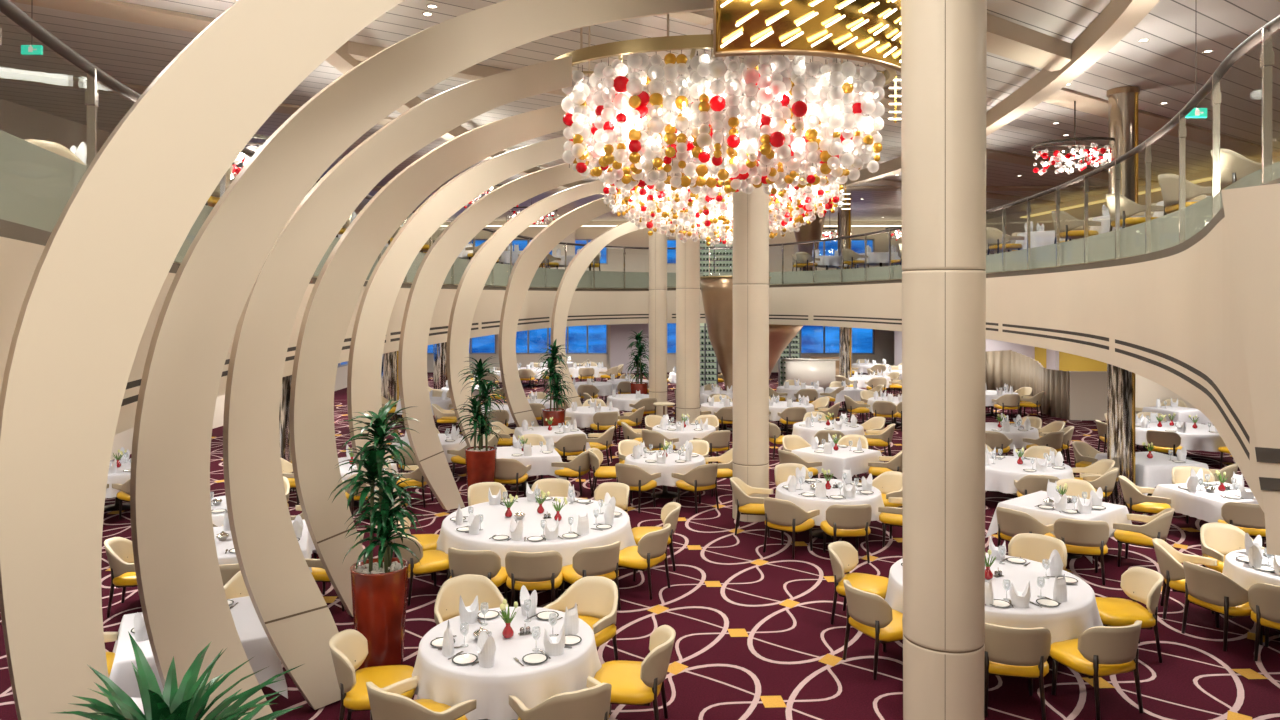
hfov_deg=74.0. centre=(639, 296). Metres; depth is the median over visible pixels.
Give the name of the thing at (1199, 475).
napkin
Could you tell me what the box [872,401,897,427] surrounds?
dining chair
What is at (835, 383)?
dining chair
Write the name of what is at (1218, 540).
dining chair
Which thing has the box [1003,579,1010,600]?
wine glass
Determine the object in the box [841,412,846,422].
napkin
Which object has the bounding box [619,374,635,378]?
dining chair
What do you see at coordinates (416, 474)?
dining chair
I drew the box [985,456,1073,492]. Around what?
tablecloth
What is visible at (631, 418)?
dining chair
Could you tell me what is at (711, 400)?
napkin
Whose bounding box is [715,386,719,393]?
napkin
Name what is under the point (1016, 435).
tablecloth
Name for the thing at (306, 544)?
tablecloth
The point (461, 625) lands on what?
wine glass
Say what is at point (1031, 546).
dining chair
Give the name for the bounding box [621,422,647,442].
dining chair
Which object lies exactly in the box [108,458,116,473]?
napkin
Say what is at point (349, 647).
dining chair
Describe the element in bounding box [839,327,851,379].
column
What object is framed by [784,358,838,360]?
countertop
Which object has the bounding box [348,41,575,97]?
trim
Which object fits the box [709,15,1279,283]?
glass railing
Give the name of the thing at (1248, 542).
napkin
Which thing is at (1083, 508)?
napkin
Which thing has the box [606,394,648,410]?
tablecloth
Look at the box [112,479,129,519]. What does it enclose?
dining chair
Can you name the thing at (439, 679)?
tablecloth
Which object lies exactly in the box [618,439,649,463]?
dining chair
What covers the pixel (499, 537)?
plate
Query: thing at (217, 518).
tablecloth
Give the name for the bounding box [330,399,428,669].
potted palm
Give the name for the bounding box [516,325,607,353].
window
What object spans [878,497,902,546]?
dining chair
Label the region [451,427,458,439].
napkin
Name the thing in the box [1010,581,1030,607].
napkin
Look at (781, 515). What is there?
dining chair
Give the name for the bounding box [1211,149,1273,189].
dining chair
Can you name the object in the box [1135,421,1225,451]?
tablecloth
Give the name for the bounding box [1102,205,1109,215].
napkin
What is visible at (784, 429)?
round table
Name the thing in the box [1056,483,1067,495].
tulip vase
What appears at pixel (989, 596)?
napkin
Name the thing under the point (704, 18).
trim
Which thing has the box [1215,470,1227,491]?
tulip vase
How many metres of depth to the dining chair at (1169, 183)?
11.22 m
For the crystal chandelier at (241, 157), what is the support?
hanging from the ceiling
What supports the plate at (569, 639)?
on the tablecloth at (439, 679)
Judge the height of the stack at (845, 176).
1.824 m
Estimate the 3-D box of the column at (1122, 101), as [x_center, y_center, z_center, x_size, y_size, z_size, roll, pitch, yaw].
[9.320,-2.373,16.400,0.560,3.247,0.560,0,0,0]
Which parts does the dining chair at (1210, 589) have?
leg, backrest, leg, seat, seat frame, leg, leg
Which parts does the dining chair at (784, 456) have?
backrest, seat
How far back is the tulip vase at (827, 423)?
21.25 m
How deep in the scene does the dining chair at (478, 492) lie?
14.10 m
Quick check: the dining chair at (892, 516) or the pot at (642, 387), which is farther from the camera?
the pot at (642, 387)
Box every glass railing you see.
[0,0,703,288]
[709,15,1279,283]
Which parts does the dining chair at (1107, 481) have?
backrest, leg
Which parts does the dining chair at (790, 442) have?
backrest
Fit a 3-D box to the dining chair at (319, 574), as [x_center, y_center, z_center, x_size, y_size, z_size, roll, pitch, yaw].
[-3.985,3.534,11.072,0.760,0.897,0.771,0,0,8]
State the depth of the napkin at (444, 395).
26.58 m
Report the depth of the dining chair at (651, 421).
22.22 m
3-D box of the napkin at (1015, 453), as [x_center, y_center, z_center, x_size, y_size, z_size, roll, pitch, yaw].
[7.556,3.076,16.968,0.200,0.276,0.162,0,0,32]
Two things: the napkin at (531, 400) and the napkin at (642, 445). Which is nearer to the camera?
the napkin at (642, 445)
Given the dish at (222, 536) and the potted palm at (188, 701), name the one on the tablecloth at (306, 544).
the dish at (222, 536)
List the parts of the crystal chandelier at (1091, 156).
hanging rod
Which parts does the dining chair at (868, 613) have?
leg, backrest, seat, leg, seat frame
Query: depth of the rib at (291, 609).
8.00 m
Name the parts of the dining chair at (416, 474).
backrest, seat, leg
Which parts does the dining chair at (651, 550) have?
seat frame, leg, seat, leg, backrest, leg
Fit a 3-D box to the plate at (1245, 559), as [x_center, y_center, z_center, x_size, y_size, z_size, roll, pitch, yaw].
[7.395,3.204,10.351,0.228,0.021,0.228,0,0,25]
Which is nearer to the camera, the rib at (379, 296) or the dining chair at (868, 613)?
the dining chair at (868, 613)
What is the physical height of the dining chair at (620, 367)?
0.897 m
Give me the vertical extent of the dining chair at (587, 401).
0.897 m
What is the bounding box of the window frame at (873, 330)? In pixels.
[801,326,874,353]
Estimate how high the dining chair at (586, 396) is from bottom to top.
0.892 m
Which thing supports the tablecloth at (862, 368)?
on the round table
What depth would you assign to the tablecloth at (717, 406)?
25.04 m
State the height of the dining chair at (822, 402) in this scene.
0.897 m
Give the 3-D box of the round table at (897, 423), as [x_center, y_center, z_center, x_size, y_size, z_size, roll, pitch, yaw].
[7.997,3.602,26.655,1.580,0.757,1.580,0,0,0]
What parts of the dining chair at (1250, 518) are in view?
seat, backrest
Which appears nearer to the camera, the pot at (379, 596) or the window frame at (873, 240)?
the pot at (379, 596)
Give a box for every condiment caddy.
[518,626,531,635]
[543,513,550,518]
[993,568,1003,577]
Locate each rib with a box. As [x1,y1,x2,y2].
[0,0,403,719]
[130,0,712,719]
[223,56,571,709]
[289,103,619,616]
[347,132,609,542]
[398,158,618,509]
[446,179,626,446]
[499,191,636,426]
[550,217,646,428]
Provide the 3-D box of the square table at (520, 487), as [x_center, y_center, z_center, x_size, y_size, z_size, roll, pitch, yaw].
[-2.417,3.602,17.713,1.300,0.757,1.300,0,0,-14]
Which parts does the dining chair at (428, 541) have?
backrest, seat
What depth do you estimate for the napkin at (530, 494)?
13.41 m
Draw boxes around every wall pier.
[552,221,574,269]
[610,324,648,372]
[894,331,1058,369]
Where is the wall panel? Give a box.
[1221,183,1279,555]
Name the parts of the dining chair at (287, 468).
backrest, seat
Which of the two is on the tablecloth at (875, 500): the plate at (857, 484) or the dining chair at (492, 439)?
the plate at (857, 484)
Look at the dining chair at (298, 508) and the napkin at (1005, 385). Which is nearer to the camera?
the dining chair at (298, 508)
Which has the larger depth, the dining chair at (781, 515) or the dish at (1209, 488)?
the dish at (1209, 488)
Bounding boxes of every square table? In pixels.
[510,482,531,490]
[1067,554,1081,558]
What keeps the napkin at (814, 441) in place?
on the tablecloth at (834, 462)
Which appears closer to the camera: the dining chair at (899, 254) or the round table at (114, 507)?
the round table at (114, 507)
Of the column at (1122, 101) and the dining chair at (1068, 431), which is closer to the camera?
the column at (1122, 101)
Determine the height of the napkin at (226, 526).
0.270 m
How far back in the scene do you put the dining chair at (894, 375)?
35.06 m
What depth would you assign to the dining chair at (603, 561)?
10.58 m
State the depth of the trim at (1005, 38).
12.86 m
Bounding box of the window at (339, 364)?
[337,361,347,367]
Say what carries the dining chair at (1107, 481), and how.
on the floor
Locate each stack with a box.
[845,176,845,210]
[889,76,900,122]
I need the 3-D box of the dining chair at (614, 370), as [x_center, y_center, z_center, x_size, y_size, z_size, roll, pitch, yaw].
[-1.329,3.534,37.943,0.760,0.897,0.771,0,0,35]
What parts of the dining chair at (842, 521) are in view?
leg, leg, seat, seat frame, backrest, leg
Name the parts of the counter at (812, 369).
panel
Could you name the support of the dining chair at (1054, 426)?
on the floor
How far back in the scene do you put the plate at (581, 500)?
13.34 m
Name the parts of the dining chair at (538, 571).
leg, backrest, seat, seat frame, leg, leg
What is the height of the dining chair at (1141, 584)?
0.892 m
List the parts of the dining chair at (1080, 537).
seat, backrest, seat frame, leg, leg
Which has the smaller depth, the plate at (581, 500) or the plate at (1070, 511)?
the plate at (1070, 511)
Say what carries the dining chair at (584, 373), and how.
on the floor
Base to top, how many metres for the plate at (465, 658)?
0.021 m
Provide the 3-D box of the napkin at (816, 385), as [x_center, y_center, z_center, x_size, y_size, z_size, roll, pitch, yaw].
[6.199,3.076,29.870,0.200,0.276,0.162,0,0,-34]
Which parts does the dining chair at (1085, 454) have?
seat, backrest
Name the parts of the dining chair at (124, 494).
leg, backrest, seat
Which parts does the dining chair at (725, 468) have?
backrest, seat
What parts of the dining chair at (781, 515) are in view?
leg, leg, seat, seat frame, backrest, leg, leg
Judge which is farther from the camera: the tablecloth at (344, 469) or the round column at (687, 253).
the round column at (687, 253)
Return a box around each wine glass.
[460,622,468,647]
[480,602,488,625]
[524,599,531,621]
[532,626,540,651]
[549,613,556,636]
[998,546,1005,563]
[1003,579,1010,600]
[1037,577,1044,597]
[1042,559,1049,578]
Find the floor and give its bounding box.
[0,372,1279,719]
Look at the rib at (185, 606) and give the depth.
6.07 m
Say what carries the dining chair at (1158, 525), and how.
on the floor
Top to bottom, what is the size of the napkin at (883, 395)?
0.276 m
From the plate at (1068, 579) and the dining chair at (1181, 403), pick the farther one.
the dining chair at (1181, 403)
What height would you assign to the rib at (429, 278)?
7.167 m
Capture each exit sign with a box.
[21,45,42,54]
[1186,108,1206,117]
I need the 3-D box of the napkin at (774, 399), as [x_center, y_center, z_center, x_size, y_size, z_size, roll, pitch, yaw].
[4.161,3.076,25.985,0.200,0.276,0.162,0,0,9]
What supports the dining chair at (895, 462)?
on the floor
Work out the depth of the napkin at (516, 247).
28.43 m
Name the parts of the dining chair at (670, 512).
seat, backrest, leg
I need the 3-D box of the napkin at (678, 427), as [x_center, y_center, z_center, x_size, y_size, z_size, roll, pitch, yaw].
[0.959,3.076,20.412,0.200,0.276,0.162,0,0,22]
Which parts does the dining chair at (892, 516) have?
leg, backrest, seat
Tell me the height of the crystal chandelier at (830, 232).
1.487 m
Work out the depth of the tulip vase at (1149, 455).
16.92 m
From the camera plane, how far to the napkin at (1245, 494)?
13.53 m
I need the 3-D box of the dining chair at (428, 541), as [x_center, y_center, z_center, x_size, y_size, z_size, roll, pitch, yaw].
[-3.234,3.536,12.184,0.759,0.892,0.710,0,0,-7]
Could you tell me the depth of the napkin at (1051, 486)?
13.66 m
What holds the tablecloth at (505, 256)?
on the round table
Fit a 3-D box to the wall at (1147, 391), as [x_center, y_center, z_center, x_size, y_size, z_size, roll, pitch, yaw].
[18.000,-0.010,21.000,0.200,7.980,48.000,0,0,0]
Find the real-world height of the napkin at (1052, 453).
0.270 m
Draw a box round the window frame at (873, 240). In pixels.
[823,239,874,255]
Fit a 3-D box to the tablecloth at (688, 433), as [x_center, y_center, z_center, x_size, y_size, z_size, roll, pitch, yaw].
[1.070,3.410,20.972,1.709,0.390,1.708,0,0,0]
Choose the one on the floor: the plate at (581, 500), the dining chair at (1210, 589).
the dining chair at (1210, 589)
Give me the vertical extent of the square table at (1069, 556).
0.757 m
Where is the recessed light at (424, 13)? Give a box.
[422,12,432,15]
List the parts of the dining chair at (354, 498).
leg, backrest, seat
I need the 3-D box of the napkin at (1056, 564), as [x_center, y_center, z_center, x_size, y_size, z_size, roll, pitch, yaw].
[4.809,3.076,9.825,0.162,0.276,0.200,0,0,20]
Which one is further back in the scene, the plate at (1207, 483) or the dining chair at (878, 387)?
the dining chair at (878, 387)
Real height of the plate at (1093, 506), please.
0.021 m
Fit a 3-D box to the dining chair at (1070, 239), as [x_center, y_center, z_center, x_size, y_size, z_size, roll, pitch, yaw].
[9.715,-1.194,18.926,0.710,0.892,0.759,0,0,1]
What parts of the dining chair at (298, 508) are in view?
backrest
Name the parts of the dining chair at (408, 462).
backrest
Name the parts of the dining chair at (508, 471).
seat, backrest, leg, leg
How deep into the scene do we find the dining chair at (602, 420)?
22.91 m
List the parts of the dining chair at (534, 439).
backrest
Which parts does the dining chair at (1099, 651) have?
leg, seat frame, seat, leg, backrest, leg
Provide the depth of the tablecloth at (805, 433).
20.85 m
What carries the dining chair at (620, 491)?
on the floor
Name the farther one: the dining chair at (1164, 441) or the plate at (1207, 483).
the dining chair at (1164, 441)
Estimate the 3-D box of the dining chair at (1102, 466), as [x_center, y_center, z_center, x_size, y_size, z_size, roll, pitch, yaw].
[8.582,3.534,16.121,0.761,0.897,0.771,0,0,4]
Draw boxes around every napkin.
[70,142,86,163]
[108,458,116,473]
[120,447,129,461]
[134,612,148,641]
[223,511,229,530]
[292,515,303,537]
[346,445,354,458]
[350,212,356,222]
[404,431,408,442]
[442,391,446,399]
[442,620,453,656]
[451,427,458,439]
[456,505,462,524]
[459,595,478,623]
[468,513,479,534]
[477,631,495,667]
[488,488,500,504]
[510,518,522,540]
[513,435,520,447]
[514,245,518,250]
[520,585,536,616]
[522,420,527,430]
[524,443,531,455]
[526,483,537,500]
[530,395,535,402]
[531,391,536,399]
[543,623,564,655]
[544,518,558,539]
[546,437,553,450]
[556,248,560,255]
[563,422,570,432]
[564,603,578,634]
[567,483,574,501]
[571,401,576,410]
[573,418,576,428]
[577,513,588,534]
[590,398,595,406]
[594,402,600,411]
[603,503,614,524]
[604,492,615,511]
[609,400,612,410]
[633,444,640,458]
[636,390,640,398]
[640,441,644,454]
[656,449,665,462]
[660,418,665,428]
[663,414,668,425]
[664,439,672,452]
[676,420,683,430]
[685,441,692,453]
[685,448,691,460]
[700,418,707,429]
[708,396,713,405]
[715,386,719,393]
[724,397,729,406]
[727,385,731,393]
[769,397,772,405]
[773,394,778,401]
[784,381,788,388]
[787,398,791,406]
[787,475,796,491]
[795,466,805,482]
[798,394,803,403]
[801,382,805,388]
[803,396,808,405]
[805,417,811,427]
[811,411,818,421]
[811,436,818,448]
[814,381,818,388]
[815,481,825,497]
[824,441,831,453]
[828,434,836,446]
[834,418,841,429]
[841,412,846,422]
[842,467,851,483]
[843,481,855,497]
[850,414,856,425]
[853,381,857,388]
[857,437,861,450]
[862,473,872,490]
[873,391,878,399]
[880,389,885,397]
[887,393,892,401]
[985,445,995,458]
[985,451,988,464]
[985,580,993,605]
[989,536,1005,559]
[996,388,1002,394]
[1001,413,1007,423]
[1002,420,1009,431]
[1003,384,1008,391]
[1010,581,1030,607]
[1013,445,1023,458]
[1015,414,1021,425]
[1024,418,1030,429]
[1025,221,1032,231]
[1035,457,1046,471]
[1036,223,1043,230]
[1047,479,1057,497]
[1048,549,1063,576]
[1049,449,1054,463]
[1053,574,1066,602]
[1054,451,1063,466]
[1054,492,1066,511]
[1077,495,1091,513]
[1090,487,1102,505]
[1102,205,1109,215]
[1135,412,1142,423]
[1140,417,1147,427]
[1150,412,1157,421]
[1156,398,1160,407]
[1170,398,1177,406]
[1176,447,1186,460]
[1177,421,1185,432]
[1186,476,1197,492]
[1191,468,1202,484]
[1232,472,1243,488]
[1240,483,1253,498]
[1245,533,1261,553]
[1247,542,1263,567]
[1273,555,1279,574]
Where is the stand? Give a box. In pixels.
[653,402,674,414]
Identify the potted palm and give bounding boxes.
[56,632,302,719]
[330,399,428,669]
[453,356,505,494]
[536,339,572,425]
[626,330,648,415]
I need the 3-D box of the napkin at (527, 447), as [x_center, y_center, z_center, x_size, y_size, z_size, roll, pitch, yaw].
[-2.275,3.079,17.216,0.184,0.270,0.105,0,0,20]
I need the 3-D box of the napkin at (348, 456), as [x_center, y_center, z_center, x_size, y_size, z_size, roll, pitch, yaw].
[-5.747,3.076,16.902,0.200,0.276,0.162,0,0,14]
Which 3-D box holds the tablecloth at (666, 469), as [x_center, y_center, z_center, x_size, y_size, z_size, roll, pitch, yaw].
[0.485,3.410,17.051,1.760,0.390,1.791,0,0,0]
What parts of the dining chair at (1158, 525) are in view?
leg, leg, seat frame, seat, backrest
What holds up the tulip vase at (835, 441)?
on the tablecloth at (834, 462)
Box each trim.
[0,68,394,124]
[9,0,214,32]
[325,0,1159,200]
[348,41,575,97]
[371,186,1107,190]
[400,225,901,226]
[666,10,712,25]
[851,87,900,110]
[866,179,1062,205]
[986,149,1157,185]
[987,13,1071,71]
[1020,177,1211,217]
[1044,88,1279,158]
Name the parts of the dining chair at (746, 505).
leg, backrest, seat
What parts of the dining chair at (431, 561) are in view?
backrest, leg, seat, seat frame, leg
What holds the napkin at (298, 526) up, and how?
on the tablecloth at (306, 544)
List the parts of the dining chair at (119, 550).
leg, backrest, leg, seat, seat frame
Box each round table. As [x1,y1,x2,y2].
[104,497,129,510]
[347,500,365,507]
[651,485,677,498]
[719,424,732,430]
[780,424,792,431]
[812,529,840,539]
[886,417,900,424]
[985,406,999,415]
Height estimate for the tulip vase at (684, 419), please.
0.324 m
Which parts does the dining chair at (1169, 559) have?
leg, leg, seat, backrest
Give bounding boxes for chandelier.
[231,134,269,178]
[464,184,517,207]
[507,198,556,224]
[554,14,896,197]
[603,149,850,246]
[820,228,837,241]
[885,226,901,240]
[1031,101,1110,175]
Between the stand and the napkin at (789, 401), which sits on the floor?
the stand
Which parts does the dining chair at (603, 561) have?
leg, seat, backrest, leg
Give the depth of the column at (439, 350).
35.10 m
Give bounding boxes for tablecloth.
[105,459,130,497]
[109,596,287,698]
[131,697,143,713]
[211,496,227,525]
[213,519,317,571]
[338,457,398,479]
[392,434,466,462]
[394,397,452,414]
[412,607,601,719]
[436,497,636,566]
[441,385,489,400]
[456,404,513,423]
[457,244,472,258]
[473,370,501,381]
[496,445,566,479]
[498,251,520,264]
[511,425,589,450]
[518,367,547,378]
[527,399,555,407]
[541,361,573,368]
[547,255,573,266]
[565,406,620,427]
[569,366,606,377]
[574,381,612,395]
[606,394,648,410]
[607,379,648,392]
[624,450,705,485]
[652,423,715,448]
[668,372,675,382]
[700,390,732,404]
[700,402,732,414]
[769,401,814,420]
[775,478,884,525]
[776,385,824,399]
[791,444,883,479]
[792,421,864,444]
[806,256,849,267]
[824,387,863,403]
[849,375,891,387]
[852,363,888,373]
[856,252,901,265]
[866,397,899,412]
[884,370,901,379]
[885,553,1102,643]
[985,390,1018,405]
[985,422,1039,448]
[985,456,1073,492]
[986,491,1131,562]
[1012,231,1075,249]
[1090,215,1144,233]
[1092,451,1208,495]
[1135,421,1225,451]
[1142,405,1212,425]
[1143,481,1257,522]
[1153,196,1208,216]
[1222,549,1279,589]
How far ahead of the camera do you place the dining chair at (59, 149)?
8.97 m
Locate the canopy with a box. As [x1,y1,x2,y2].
[713,0,900,72]
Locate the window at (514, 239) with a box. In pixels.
[514,239,607,263]
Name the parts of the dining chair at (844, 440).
backrest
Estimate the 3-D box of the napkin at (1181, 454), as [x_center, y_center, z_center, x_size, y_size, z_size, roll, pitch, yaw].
[10.621,3.076,16.668,0.200,0.276,0.162,0,0,-28]
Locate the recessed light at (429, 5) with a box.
[426,4,437,7]
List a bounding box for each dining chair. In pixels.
[25,139,86,165]
[104,537,137,616]
[104,632,118,675]
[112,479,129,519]
[205,165,232,206]
[219,563,239,585]
[224,571,248,598]
[281,458,298,504]
[283,476,289,506]
[290,505,316,558]
[305,533,363,610]
[329,629,415,719]
[336,214,351,236]
[342,473,366,517]
[366,676,475,719]
[381,396,398,423]
[387,228,398,244]
[392,511,438,579]
[393,530,449,604]
[394,465,433,507]
[398,446,425,487]
[420,229,444,252]
[429,390,442,396]
[432,404,457,428]
[434,574,507,624]
[447,439,487,476]
[448,548,507,603]
[465,240,486,259]
[468,482,506,505]
[482,372,500,388]
[484,410,508,435]
[487,430,500,446]
[490,421,514,446]
[491,388,505,402]
[495,458,530,496]
[505,551,562,606]
[509,676,611,719]
[517,434,545,478]
[518,369,535,387]
[527,392,545,398]
[529,403,546,425]
[531,478,570,496]
[540,254,560,268]
[541,408,570,424]
[543,576,617,660]
[551,449,592,495]
[554,434,586,461]
[561,541,620,610]
[577,384,599,403]
[578,368,593,381]
[582,398,606,430]
[583,362,596,381]
[583,393,592,400]
[587,426,614,465]
[588,448,615,495]
[589,252,600,270]
[590,411,617,443]
[594,482,628,513]
[594,625,675,719]
[599,366,617,381]
[607,364,623,377]
[614,523,670,599]
[615,463,660,512]
[617,381,630,393]
[617,406,644,438]
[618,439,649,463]
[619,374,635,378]
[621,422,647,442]
[629,398,656,414]
[632,502,680,570]
[642,430,678,450]
[645,415,674,450]
[672,463,718,512]
[677,440,708,463]
[692,414,718,430]
[693,430,729,463]
[700,411,710,414]
[704,384,721,390]
[705,448,732,496]
[711,394,732,425]
[714,406,732,429]
[718,373,725,389]
[730,477,772,536]
[763,497,819,558]
[769,387,786,400]
[769,422,782,459]
[774,463,809,492]
[777,407,806,434]
[778,449,821,477]
[782,435,817,477]
[783,380,800,400]
[792,255,811,270]
[794,389,817,409]
[796,252,819,270]
[803,411,830,420]
[810,397,828,410]
[814,430,844,444]
[815,402,839,420]
[820,386,844,410]
[820,504,871,562]
[828,541,888,624]
[829,381,847,405]
[835,375,857,386]
[837,434,867,480]
[843,249,867,268]
[843,580,902,679]
[844,395,869,422]
[847,252,868,268]
[856,359,869,374]
[860,390,878,418]
[860,417,885,453]
[864,424,895,455]
[865,377,886,391]
[867,364,885,374]
[867,369,876,374]
[868,451,901,478]
[869,385,883,396]
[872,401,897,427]
[872,471,902,507]
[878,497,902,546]
[887,372,899,393]
[889,379,901,395]
[891,250,900,265]
[895,402,901,430]
[898,242,901,264]
[984,623,1050,719]
[985,431,1012,455]
[986,227,1024,254]
[986,244,993,254]
[992,394,1019,418]
[996,507,1053,546]
[1008,387,1032,414]
[1008,533,1066,569]
[1009,416,1041,451]
[1011,232,1022,250]
[1014,475,1059,496]
[1019,391,1043,417]
[1023,431,1063,462]
[1023,446,1057,459]
[1039,421,1064,458]
[1040,426,1073,465]
[1049,620,1142,719]
[1051,211,1100,243]
[1052,518,1108,584]
[1056,479,1095,498]
[1060,226,1083,242]
[1072,441,1101,476]
[1072,459,1114,502]
[1080,467,1118,503]
[1095,420,1106,452]
[1095,567,1163,662]
[1105,194,1163,231]
[1113,508,1174,566]
[1118,475,1170,513]
[1135,407,1142,413]
[1137,412,1165,448]
[1146,430,1182,455]
[1152,538,1216,621]
[1158,174,1220,215]
[1160,399,1187,407]
[1172,466,1214,523]
[1181,561,1262,650]
[1200,522,1266,572]
[1209,463,1237,483]
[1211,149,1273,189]
[1218,446,1230,467]
[1218,502,1265,546]
[1248,583,1279,660]
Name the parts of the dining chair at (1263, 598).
leg, backrest, seat, leg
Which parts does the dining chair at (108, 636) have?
seat, backrest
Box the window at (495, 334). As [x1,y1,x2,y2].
[427,334,495,353]
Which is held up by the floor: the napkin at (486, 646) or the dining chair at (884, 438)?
the dining chair at (884, 438)
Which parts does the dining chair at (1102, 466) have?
backrest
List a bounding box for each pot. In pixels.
[350,557,408,669]
[465,446,496,494]
[542,408,565,425]
[630,382,647,415]
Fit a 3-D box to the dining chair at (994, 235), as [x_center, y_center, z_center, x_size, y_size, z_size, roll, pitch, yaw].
[8.583,-1.196,20.123,0.760,0.897,0.771,0,0,-3]
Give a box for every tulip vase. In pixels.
[113,450,126,467]
[348,447,353,464]
[500,599,517,638]
[503,494,517,517]
[518,435,527,451]
[535,490,549,513]
[545,417,552,430]
[552,497,566,520]
[661,441,671,456]
[681,414,689,427]
[821,468,832,489]
[825,412,833,425]
[832,434,840,450]
[985,550,995,579]
[997,414,1005,427]
[1015,448,1024,464]
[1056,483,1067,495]
[1142,442,1154,458]
[1157,414,1165,426]
[1167,413,1175,425]
[1188,415,1198,428]
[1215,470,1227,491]
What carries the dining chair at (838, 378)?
on the floor
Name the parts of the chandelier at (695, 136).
hanging rod, hanging rod, hanging rod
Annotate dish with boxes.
[211,497,222,505]
[216,531,228,540]
[473,627,489,640]
[514,511,524,519]
[810,483,815,489]
[1043,497,1053,505]
[1204,485,1214,491]
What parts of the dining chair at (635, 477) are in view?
backrest, leg, seat, leg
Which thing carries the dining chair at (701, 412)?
on the floor
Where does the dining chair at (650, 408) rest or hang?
on the floor
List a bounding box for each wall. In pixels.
[0,99,360,459]
[0,178,1279,511]
[398,221,901,371]
[986,156,1279,408]
[986,350,1106,420]
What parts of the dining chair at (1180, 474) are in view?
backrest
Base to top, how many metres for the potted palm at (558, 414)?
2.905 m
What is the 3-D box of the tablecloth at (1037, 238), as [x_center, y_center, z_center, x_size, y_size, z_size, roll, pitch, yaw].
[9.759,-1.315,20.103,1.691,0.400,1.724,0,0,0]
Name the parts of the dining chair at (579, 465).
seat, backrest, leg, leg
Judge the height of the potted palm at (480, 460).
2.878 m
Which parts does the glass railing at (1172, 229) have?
post, post, post, post, post, post, frosted panel, post, post, post, post, post, post, post, post, post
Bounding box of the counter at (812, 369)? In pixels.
[781,356,838,391]
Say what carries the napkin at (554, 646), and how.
on the tablecloth at (439, 679)
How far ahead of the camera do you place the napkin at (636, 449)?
16.85 m
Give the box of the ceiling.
[0,0,1279,220]
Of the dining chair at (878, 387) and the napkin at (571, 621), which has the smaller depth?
the napkin at (571, 621)
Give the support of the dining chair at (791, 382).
on the floor
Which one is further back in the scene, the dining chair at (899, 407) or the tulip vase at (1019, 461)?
the dining chair at (899, 407)
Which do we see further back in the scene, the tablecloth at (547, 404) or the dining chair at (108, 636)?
the tablecloth at (547, 404)
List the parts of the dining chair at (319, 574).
seat, leg, backrest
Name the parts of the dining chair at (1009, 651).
leg, seat frame, backrest, seat, leg, leg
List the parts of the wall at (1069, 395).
panel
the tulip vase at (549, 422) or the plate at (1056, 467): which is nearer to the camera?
the plate at (1056, 467)
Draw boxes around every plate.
[211,509,226,512]
[430,637,454,646]
[452,653,477,664]
[456,527,468,531]
[478,610,499,618]
[492,535,509,539]
[522,653,547,663]
[527,536,543,541]
[536,611,558,619]
[562,533,578,537]
[565,635,581,644]
[576,499,590,502]
[596,524,611,528]
[801,493,814,496]
[805,478,816,481]
[830,495,843,498]
[850,482,861,485]
[859,490,873,493]
[990,599,1010,607]
[1006,557,1026,563]
[1023,469,1035,471]
[1036,598,1059,606]
[1038,505,1053,508]
[1052,466,1064,468]
[1057,576,1077,582]
[1063,509,1077,513]
[1092,505,1105,509]
[1202,482,1217,484]
[1225,495,1241,498]
[1236,556,1248,562]
[1252,565,1273,571]
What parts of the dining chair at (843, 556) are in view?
leg, backrest, leg, seat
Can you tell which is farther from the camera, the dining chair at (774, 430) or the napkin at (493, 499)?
the dining chair at (774, 430)
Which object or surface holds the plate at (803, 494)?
on the tablecloth at (875, 500)
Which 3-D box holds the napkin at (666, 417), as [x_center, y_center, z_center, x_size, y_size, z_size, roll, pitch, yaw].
[0.643,3.076,21.303,0.162,0.276,0.200,0,0,26]
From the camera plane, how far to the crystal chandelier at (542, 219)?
30.48 m
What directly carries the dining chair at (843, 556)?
on the floor
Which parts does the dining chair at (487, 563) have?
backrest, seat, leg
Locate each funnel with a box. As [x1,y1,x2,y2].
[700,276,771,390]
[769,324,803,377]
[791,212,825,270]
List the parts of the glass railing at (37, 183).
post, post, post, post, frosted panel, post, post, post, post, post, post, post, post, post, post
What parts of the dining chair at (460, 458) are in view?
seat, backrest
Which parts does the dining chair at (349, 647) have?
leg, backrest, leg, seat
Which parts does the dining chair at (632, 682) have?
seat, seat frame, leg, backrest, leg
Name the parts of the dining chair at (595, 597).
backrest, seat, leg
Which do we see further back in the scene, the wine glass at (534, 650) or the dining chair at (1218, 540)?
the dining chair at (1218, 540)
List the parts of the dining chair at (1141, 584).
seat, backrest, leg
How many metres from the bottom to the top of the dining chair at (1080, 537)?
0.892 m
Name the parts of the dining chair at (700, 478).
leg, backrest, leg, seat, seat frame, leg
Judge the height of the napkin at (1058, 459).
0.276 m
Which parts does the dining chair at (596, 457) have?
leg, backrest, seat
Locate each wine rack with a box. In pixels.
[700,218,732,275]
[700,323,717,388]
[778,329,800,385]
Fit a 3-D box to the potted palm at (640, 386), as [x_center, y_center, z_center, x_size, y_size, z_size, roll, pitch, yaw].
[-0.026,2.544,28.616,1.055,2.872,0.966,0,0,35]
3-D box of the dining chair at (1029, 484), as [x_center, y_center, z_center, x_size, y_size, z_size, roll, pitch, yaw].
[7.077,3.534,15.067,0.771,0.897,0.760,0,0,17]
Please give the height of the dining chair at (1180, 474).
0.892 m
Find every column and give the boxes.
[279,375,295,491]
[381,351,402,420]
[433,342,447,388]
[649,182,666,416]
[676,188,699,422]
[733,81,768,521]
[838,197,851,268]
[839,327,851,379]
[901,0,986,719]
[1107,86,1139,203]
[1107,364,1134,505]

